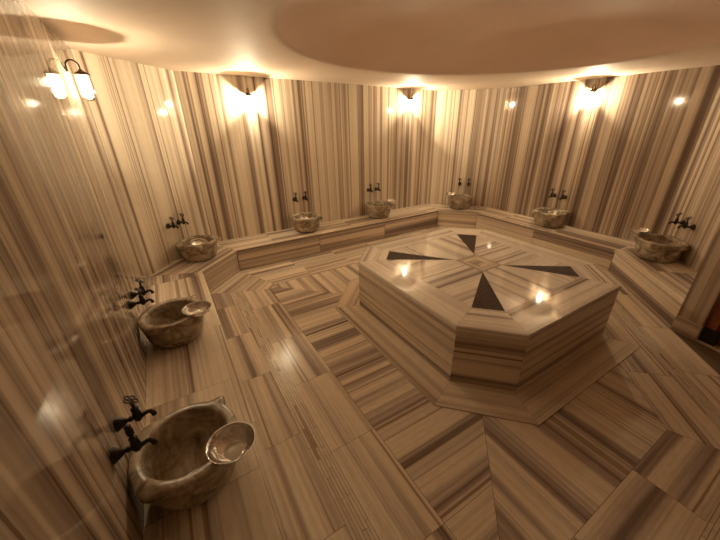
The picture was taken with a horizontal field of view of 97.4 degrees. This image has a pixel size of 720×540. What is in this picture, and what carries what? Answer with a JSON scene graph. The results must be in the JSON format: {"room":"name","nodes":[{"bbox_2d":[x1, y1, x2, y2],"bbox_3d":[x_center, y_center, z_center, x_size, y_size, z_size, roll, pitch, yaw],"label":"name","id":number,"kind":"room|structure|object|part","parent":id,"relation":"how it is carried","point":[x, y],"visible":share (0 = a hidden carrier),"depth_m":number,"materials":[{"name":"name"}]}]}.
{"room":"spa","nodes":[
{"label":"spa","id":0,"kind":"room"},
{"bbox_2d":[0,0,147,539],"bbox_3d":[-1.138,0.145,1.156,0.140,2.406,4.816,-15,28,-27],"label":"wall","id":1,"kind":"structure","parent":0,"point":[72,343],"depth_m":1.13,"materials":[{"name":"stone"}]},
{"bbox_2d":[64,59,96,100],"bbox_3d":[-1.950,-1.324,2.212,0.128,0.255,0.096,-15,28,-27],"label":"wall lamp","id":2,"kind":"object","parent":1,"relation":"attached to","point":[80,72],"visible":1,"depth_m":2.20,"materials":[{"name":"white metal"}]},
{"bbox_3d":[-1.969,-1.402,2.164,0.082,0.071,0.011,-15,28,-27],"label":"hook arm","id":3,"kind":"part","parent":2,"relation":"part of","materials":[{"name":"brown metal"}]},
{"bbox_3d":[-1.936,-1.312,2.226,0.036,0.057,0.036,-15,28,-27],"label":"bulb","id":4,"kind":"part","parent":2,"relation":"part of","materials":[{"name":"white glass"}]},
{"bbox_2d":[74,75,96,100],"bbox_3d":[-1.936,-1.285,2.239,0.089,0.161,0.089,-15,28,-27],"label":"lampshade","id":5,"kind":"object","parent":2,"relation":"on","point":[84,82],"depth_m":2.22,"materials":[{"name":"white glass"}]},
{"bbox_2d":[109,424,157,464],"bbox_3d":[-0.851,0.632,1.179,0.141,0.141,0.062,-15,28,-27],"label":"tap","id":6,"kind":"object","parent":1,"relation":"attached to","point":[115,453],"visible":1,"depth_m":1.17,"materials":[{"name":"brown metal"}]},
{"bbox_3d":[-0.848,0.594,1.163,0.026,0.060,0.026,-15,28,-27],"label":"knob handle","id":7,"kind":"part","parent":6,"relation":"part of","materials":[{"name":"brown metal"}]},
{"bbox_3d":[-0.817,0.662,1.214,0.064,0.036,0.024,-15,28,-27],"label":"spout","id":8,"kind":"part","parent":6,"relation":"part of","materials":[{"name":"brown metal"}]},
{"bbox_2d":[113,395,156,431],"bbox_3d":[-0.932,0.576,1.302,0.141,0.141,0.062,-15,28,-27],"label":"tap","id":9,"kind":"object","parent":1,"relation":"attached to","point":[137,414],"visible":1,"depth_m":1.29,"materials":[{"name":"brown metal"}]},
{"bbox_3d":[-0.928,0.538,1.287,0.045,0.060,0.057,-15,28,-27],"label":"wheel handle","id":10,"kind":"part","parent":9,"relation":"part of","materials":[{"name":"brown metal"}]},
{"bbox_3d":[-0.898,0.606,1.338,0.064,0.036,0.024,-15,28,-27],"label":"spout","id":11,"kind":"part","parent":9,"relation":"part of","materials":[{"name":"brown metal"}]},
{"bbox_2d":[128,288,154,308],"bbox_3d":[-1.501,0.185,2.160,0.141,0.141,0.062,-15,28,-27],"label":"tap","id":12,"kind":"object","parent":1,"relation":"attached to","point":[142,301],"visible":1,"depth_m":2.15,"materials":[{"name":"brown metal"}]},
{"bbox_3d":[-1.497,0.147,2.146,0.045,0.060,0.057,-15,28,-27],"label":"wheel handle","id":13,"kind":"part","parent":12,"relation":"part of","materials":[{"name":"brown metal"}]},
{"bbox_3d":[-1.467,0.215,2.196,0.064,0.036,0.024,-15,28,-27],"label":"spout","id":14,"kind":"part","parent":12,"relation":"part of","materials":[{"name":"brown metal"}]},
{"bbox_2d":[130,279,153,298],"bbox_3d":[-1.583,0.129,2.284,0.141,0.141,0.062,-15,28,-27],"label":"tap","id":15,"kind":"object","parent":1,"relation":"attached to","point":[133,295],"visible":0.94,"depth_m":2.27,"materials":[{"name":"brown metal"}]},
{"bbox_3d":[-1.579,0.091,2.269,0.045,0.060,0.057,-15,28,-27],"label":"wheel handle","id":16,"kind":"part","parent":15,"relation":"part of","materials":[{"name":"brown metal"}]},
{"bbox_2d":[71,49,210,275],"bbox_3d":[-2.259,-0.951,3.557,0.140,2.406,1.080,5,26,13],"label":"wall","id":17,"kind":"structure","parent":0,"point":[136,109],"depth_m":3.33,"materials":[{"name":"stone"}]},
{"bbox_2d":[166,217,178,228],"bbox_3d":[-2.138,-0.535,3.603,0.141,0.141,0.062,5,26,13],"label":"tap","id":18,"kind":"object","parent":17,"relation":"attached to","point":[168,225],"visible":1,"depth_m":3.60,"materials":[{"name":"brown metal"}]},
{"bbox_2d":[176,213,188,224],"bbox_3d":[-2.100,-0.601,3.742,0.141,0.141,0.062,5,26,13],"label":"tap","id":19,"kind":"object","parent":17,"relation":"attached to","point":[178,222],"visible":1,"depth_m":3.74,"materials":[{"name":"brown metal"}]},
{"bbox_2d":[173,71,436,240],"bbox_3d":[-0.398,-1.650,4.988,3.970,2.386,0.140,-15,28,-27],"label":"wall","id":20,"kind":"structure","parent":0,"point":[328,141],"depth_m":4.57,"materials":[{"name":"stone"}]},
{"bbox_2d":[245,88,253,110],"bbox_3d":[-1.381,-2.131,3.947,0.096,0.255,0.128,-15,28,-27],"label":"wall lamp","id":21,"kind":"object","parent":20,"relation":"attached to","point":[247,94],"visible":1,"depth_m":3.92,"materials":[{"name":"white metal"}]},
{"bbox_2d":[246,96,253,110],"bbox_3d":[-1.371,-2.083,3.955,0.089,0.161,0.089,-15,28,-27],"label":"lampshade","id":22,"kind":"object","parent":21,"relation":"on","point":[249,99],"depth_m":3.93,"materials":[{"name":"white glass"}]},
{"bbox_2d":[292,192,297,201],"bbox_3d":[-0.956,-1.078,4.695,0.062,0.141,0.141,-15,28,-27],"label":"tap","id":23,"kind":"object","parent":20,"relation":"attached to","point":[295,193],"visible":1,"depth_m":4.69,"materials":[{"name":"brown metal"}]},
{"bbox_2d":[302,191,307,200],"bbox_3d":[-0.821,-1.115,4.768,0.062,0.141,0.141,-15,28,-27],"label":"tap","id":24,"kind":"object","parent":20,"relation":"attached to","point":[305,193],"visible":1,"depth_m":4.76,"materials":[{"name":"brown metal"}]},
{"bbox_2d":[408,93,414,110],"bbox_3d":[0.833,-2.728,5.142,0.096,0.255,0.128,-15,28,-27],"label":"wall lamp","id":25,"kind":"object","parent":20,"relation":"attached to","point":[409,98],"visible":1,"depth_m":5.12,"materials":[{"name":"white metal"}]},
{"bbox_2d":[21,0,719,90],"bbox_3d":[1.021,-1.722,2.220,5.513,0.313,5.694,-15,28,-27],"label":"ceiling","id":26,"kind":"structure","parent":0,"point":[437,45],"depth_m":2.59,"materials":[{"name":"paint"}]},
{"bbox_2d":[210,218,719,539],"bbox_3d":[1.067,0.458,3.245,5.573,0.120,5.740,-15,28,-27],"label":"floor","id":27,"kind":"structure","parent":0,"point":[355,450],"depth_m":1.91,"materials":[{"name":"stone"}]},
{"bbox_2d":[143,203,696,539],"bbox_3d":[1.062,0.276,3.162,5.412,0.282,5.574,-15,28,-27],"label":"bench","id":28,"kind":"object","parent":27,"relation":"on","point":[250,505],"visible":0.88,"depth_m":3.01,"materials":[{"name":"beige stone"}]},
{"bbox_2d":[138,295,203,348],"bbox_3d":[-1.401,0.408,2.403,0.427,0.222,0.432,-15,28,-27],"label":"basin","id":29,"kind":"object","parent":28,"relation":"on","point":[164,324],"visible":0.82,"depth_m":2.30,"materials":[{"name":"brown stone"}]},
{"bbox_2d":[182,301,210,317],"bbox_3d":[-1.178,0.297,2.296,0.193,0.060,0.193,-15,28,-27],"label":"bowl","id":30,"kind":"object","parent":29,"relation":"on","point":[196,309],"visible":1,"depth_m":2.33,"materials":[{"name":"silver metal"}]},
{"bbox_2d":[128,396,237,510],"bbox_3d":[-0.761,0.845,1.436,0.427,0.222,0.432,-15,28,-27],"label":"basin","id":31,"kind":"object","parent":28,"relation":"on","point":[175,473],"visible":0.82,"depth_m":1.42,"materials":[{"name":"brown stone"}]},
{"bbox_2d":[206,422,254,464],"bbox_3d":[-0.533,0.737,1.322,0.193,0.060,0.193,-15,28,-27],"label":"bowl","id":32,"kind":"object","parent":31,"relation":"on","point":[231,442],"visible":1,"depth_m":1.34,"materials":[{"name":"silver metal"}]},
{"bbox_3d":[-1.921,-0.120,3.857,0.519,0.032,1.078,5,26,13],"label":"seat","id":33,"kind":"part","parent":28,"relation":"part of","materials":[{"name":"stone"}]},
{"bbox_2d":[175,235,220,261],"bbox_3d":[-1.954,-0.256,3.852,0.427,0.222,0.432,5,26,13],"label":"basin","id":34,"kind":"object","parent":28,"relation":"on","point":[206,251],"visible":0.98,"depth_m":3.73,"materials":[{"name":"brown stone"}]},
{"bbox_2d":[190,238,207,245],"bbox_3d":[-1.933,-0.314,3.812,0.185,0.099,0.192,3,25,10],"label":"bowl","id":35,"kind":"object","parent":34,"relation":"in","point":[197,241],"visible":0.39,"depth_m":3.86,"materials":[{"name":"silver metal"}]},
{"bbox_3d":[-0.838,0.870,1.685,0.519,0.032,4.811,-15,28,-27],"label":"seat","id":36,"kind":"part","parent":28,"relation":"part of","materials":[{"name":"stone"}]},
{"bbox_3d":[-1.693,0.026,3.864,0.044,0.252,0.649,5,26,13],"label":"panel","id":37,"kind":"part","parent":28,"relation":"part of","materials":[{"name":"stone"}]},
{"bbox_2d":[291,212,322,232],"bbox_3d":[-0.806,-0.713,4.773,0.432,0.222,0.427,-15,28,-27],"label":"basin","id":38,"kind":"object","parent":28,"relation":"on","point":[312,224],"visible":0.96,"depth_m":4.64,"materials":[{"name":"brown stone"}]},
{"bbox_2d":[298,215,308,218],"bbox_3d":[-0.834,-0.766,4.723,0.177,0.112,0.192,6,26,15],"label":"bowl","id":39,"kind":"object","parent":38,"relation":"in","point":[299,216],"visible":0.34,"depth_m":4.79,"materials":[{"name":"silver metal"}]},
{"bbox_3d":[-0.209,-0.739,5.101,3.968,0.032,0.519,-15,28,-27],"label":"seat","id":40,"kind":"part","parent":28,"relation":"part of","materials":[{"name":"stone"}]},
{"bbox_3d":[-0.102,-0.526,4.971,3.503,0.252,0.044,-15,28,-27],"label":"panel","id":41,"kind":"part","parent":28,"relation":"part of","materials":[{"name":"stone"}]},
{"bbox_2d":[365,201,393,218],"bbox_3d":[0.316,-1.020,5.377,0.432,0.222,0.427,-15,28,-27],"label":"basin","id":42,"kind":"object","parent":28,"relation":"on","point":[375,209],"visible":0.99,"depth_m":5.25,"materials":[{"name":"brown stone"}]},
{"bbox_2d":[385,199,396,203],"bbox_3d":[0.518,-1.131,5.271,0.193,0.060,0.193,-15,28,-27],"label":"bowl","id":43,"kind":"object","parent":42,"relation":"on","point":[389,201],"visible":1,"depth_m":5.30,"materials":[{"name":"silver metal"}]},
{"bbox_3d":[1.732,-0.895,5.671,0.663,0.252,0.044,8,27,19],"label":"panel","id":44,"kind":"part","parent":28,"relation":"part of","materials":[{"name":"stone"}]},
{"bbox_3d":[1.777,-1.120,5.819,1.094,0.032,0.519,8,27,19],"label":"seat","id":45,"kind":"part","parent":28,"relation":"part of","materials":[{"name":"stone"}]},
{"bbox_2d":[448,193,472,209],"bbox_3d":[1.822,-1.247,5.790,0.432,0.222,0.427,8,27,19],"label":"basin","id":46,"kind":"object","parent":28,"relation":"on","point":[460,201],"visible":0.87,"depth_m":5.65,"materials":[{"name":"brown stone"}]},
{"bbox_2d":[446,192,456,196],"bbox_3d":[1.633,-1.337,5.657,0.193,0.060,0.193,8,27,19],"label":"bowl","id":47,"kind":"object","parent":46,"relation":"on","point":[450,194],"visible":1,"depth_m":5.64,"materials":[{"name":"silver metal"}]},
{"bbox_3d":[2.594,-0.479,4.739,0.044,0.252,2.082,-15,28,-27],"label":"panel","id":48,"kind":"part","parent":28,"relation":"part of","materials":[{"name":"stone"}]},
{"bbox_2d":[531,207,568,227],"bbox_3d":[2.833,-0.779,4.738,0.427,0.222,0.432,-15,28,-27],"label":"basin","id":49,"kind":"object","parent":28,"relation":"on","point":[542,218],"visible":0.98,"depth_m":4.62,"materials":[{"name":"brown stone"}]},
{"bbox_2d":[547,210,559,213],"bbox_3d":[2.839,-0.829,4.681,0.181,0.108,0.191,-6,25,-10],"label":"bowl","id":50,"kind":"object","parent":49,"relation":"in","point":[552,211],"visible":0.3,"depth_m":4.72,"materials":[{"name":"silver metal"}]},
{"bbox_3d":[2.798,-0.654,4.773,0.519,0.032,2.476,-15,28,-27],"label":"seat","id":51,"kind":"part","parent":28,"relation":"part of","materials":[{"name":"stone"}]},
{"bbox_3d":[2.983,0.159,3.354,0.044,0.252,1.262,5,26,13],"label":"panel","id":52,"kind":"part","parent":28,"relation":"part of","materials":[{"name":"stone"}]},
{"bbox_3d":[3.231,0.007,3.336,0.519,0.032,1.476,5,26,13],"label":"seat","id":53,"kind":"part","parent":28,"relation":"part of","materials":[{"name":"stone"}]},
{"bbox_2d":[633,234,689,262],"bbox_3d":[3.347,-0.238,3.556,0.427,0.222,0.432,5,26,13],"label":"basin","id":54,"kind":"object","parent":28,"relation":"on","point":[658,248],"visible":1,"depth_m":3.46,"materials":[{"name":"brown stone"}]},
{"bbox_2d":[630,227,650,234],"bbox_3d":[3.237,-0.441,3.661,0.193,0.060,0.193,5,26,13],"label":"bowl","id":55,"kind":"object","parent":54,"relation":"on","point":[636,230],"visible":1,"depth_m":3.66,"materials":[{"name":"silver metal"}]},
{"bbox_2d":[335,227,639,425],"bbox_3d":[1.105,0.160,3.144,2.309,0.505,2.403,-15,28,-27],"label":"platform","id":56,"kind":"object","parent":27,"relation":"on","point":[479,321],"visible":1,"depth_m":2.49,"materials":[{"name":"beige stone"}]},
{"bbox_3d":[0.333,0.384,2.734,0.024,0.464,1.282,-15,28,-27],"label":"panel","id":57,"kind":"part","parent":56,"relation":"part of","materials":[{"name":"stone"}]},
{"bbox_3d":[0.871,0.628,2.184,0.443,0.464,0.024,5,26,14],"label":"panel","id":58,"kind":"part","parent":56,"relation":"part of","materials":[{"name":"stone"}]},
{"bbox_3d":[1.596,0.507,2.409,1.216,0.464,0.024,-15,28,-27],"label":"panel","id":59,"kind":"part","parent":56,"relation":"part of","materials":[{"name":"stone"}]},
{"bbox_2d":[670,315,704,340],"bbox_3d":[2.845,0.499,2.753,0.036,0.150,0.181,-9,26,-16],"label":"baseboard","id":60,"kind":"structure","parent":27,"relation":"on","point":[685,327],"depth_m":2.74,"materials":[{"name":"stone"}]},
{"bbox_2d":[429,88,506,220],"bbox_3d":[1.876,-2.000,5.749,1.096,2.282,0.140,8,27,19],"label":"wall","id":61,"kind":"structure","parent":0,"point":[467,128],"depth_m":5.56,"materials":[{"name":"stone"}]},
{"bbox_2d":[489,65,719,241],"bbox_3d":[3.064,-1.471,4.580,0.140,2.265,2.478,-15,28,-27],"label":"wall","id":62,"kind":"structure","parent":0,"point":[621,160],"depth_m":4.15,"materials":[{"name":"stone"}]},
{"bbox_2d":[548,188,555,197],"bbox_3d":[2.892,-1.153,4.754,0.141,0.141,0.062,-15,28,-27],"label":"tap","id":63,"kind":"object","parent":62,"relation":"attached to","point":[552,189],"visible":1,"depth_m":4.75,"materials":[{"name":"brown metal"}]},
{"bbox_2d":[559,190,566,199],"bbox_3d":[2.973,-1.098,4.630,0.141,0.141,0.062,-15,28,-27],"label":"tap","id":64,"kind":"object","parent":62,"relation":"attached to","point":[563,196],"visible":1,"depth_m":4.62,"materials":[{"name":"brown metal"}]},
{"bbox_2d":[585,84,596,105],"bbox_3d":[2.971,-2.245,4.064,0.128,0.255,0.096,-15,28,-27],"label":"wall lamp","id":65,"kind":"object","parent":62,"relation":"attached to","point":[592,89],"visible":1,"depth_m":4.05,"materials":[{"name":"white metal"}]},
{"bbox_2d":[585,92,594,105],"bbox_3d":[2.959,-2.199,4.077,0.089,0.161,0.089,-15,28,-27],"label":"lampshade","id":66,"kind":"object","parent":65,"relation":"on","point":[590,96],"depth_m":4.06,"materials":[{"name":"white glass"}]},
{"bbox_2d":[660,86,719,271],"bbox_3d":[3.534,-0.718,2.911,0.140,2.292,1.477,5,26,13],"label":"wall","id":67,"kind":"structure","parent":0,"point":[697,196],"depth_m":3.30,"materials":[{"name":"stone"}]},
{"bbox_2d":[668,213,685,224],"bbox_3d":[3.511,-0.564,3.496,0.141,0.141,0.062,5,26,13],"label":"tap","id":68,"kind":"object","parent":67,"relation":"attached to","point":[675,221],"visible":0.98,"depth_m":3.49,"materials":[{"name":"brown metal"}]},
{"bbox_2d":[677,216,695,229],"bbox_3d":[3.473,-0.498,3.357,0.141,0.141,0.062,5,26,13],"label":"tap","id":69,"kind":"object","parent":67,"relation":"attached to","point":[693,226],"visible":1,"depth_m":3.35,"materials":[{"name":"brown metal"}]},
{"bbox_2d":[677,226,719,326],"bbox_3d":[3.023,-0.434,2.269,0.520,2.242,0.151,4,26,11],"label":"trim","id":70,"kind":"structure","parent":67,"relation":"attached to","point":[703,295],"depth_m":2.59,"materials":[{"name":"stone"}]},
{"bbox_2d":[695,340,719,352],"bbox_3d":[3.143,0.793,2.400,0.300,0.104,0.858,-9,26,-16],"label":"trim","id":71,"kind":"structure","parent":67,"relation":"attached to","point":[716,347],"depth_m":2.63,"materials":[{"name":"stone"}]},
{"bbox_3d":[3.273,0.045,1.268,0.263,2.311,0.601,-15,28,-27],"label":"wall","id":72,"kind":"structure","parent":0,"visible":0},
{"bbox_2d":[698,299,719,345],"bbox_3d":[3.066,-0.147,1.942,0.115,1.998,0.856,-9,26,-16],"label":"door","id":73,"kind":"structure","parent":72,"relation":"in","point":[710,334],"depth_m":2.62,"materials":[{"name":"red wood"}]}
]}

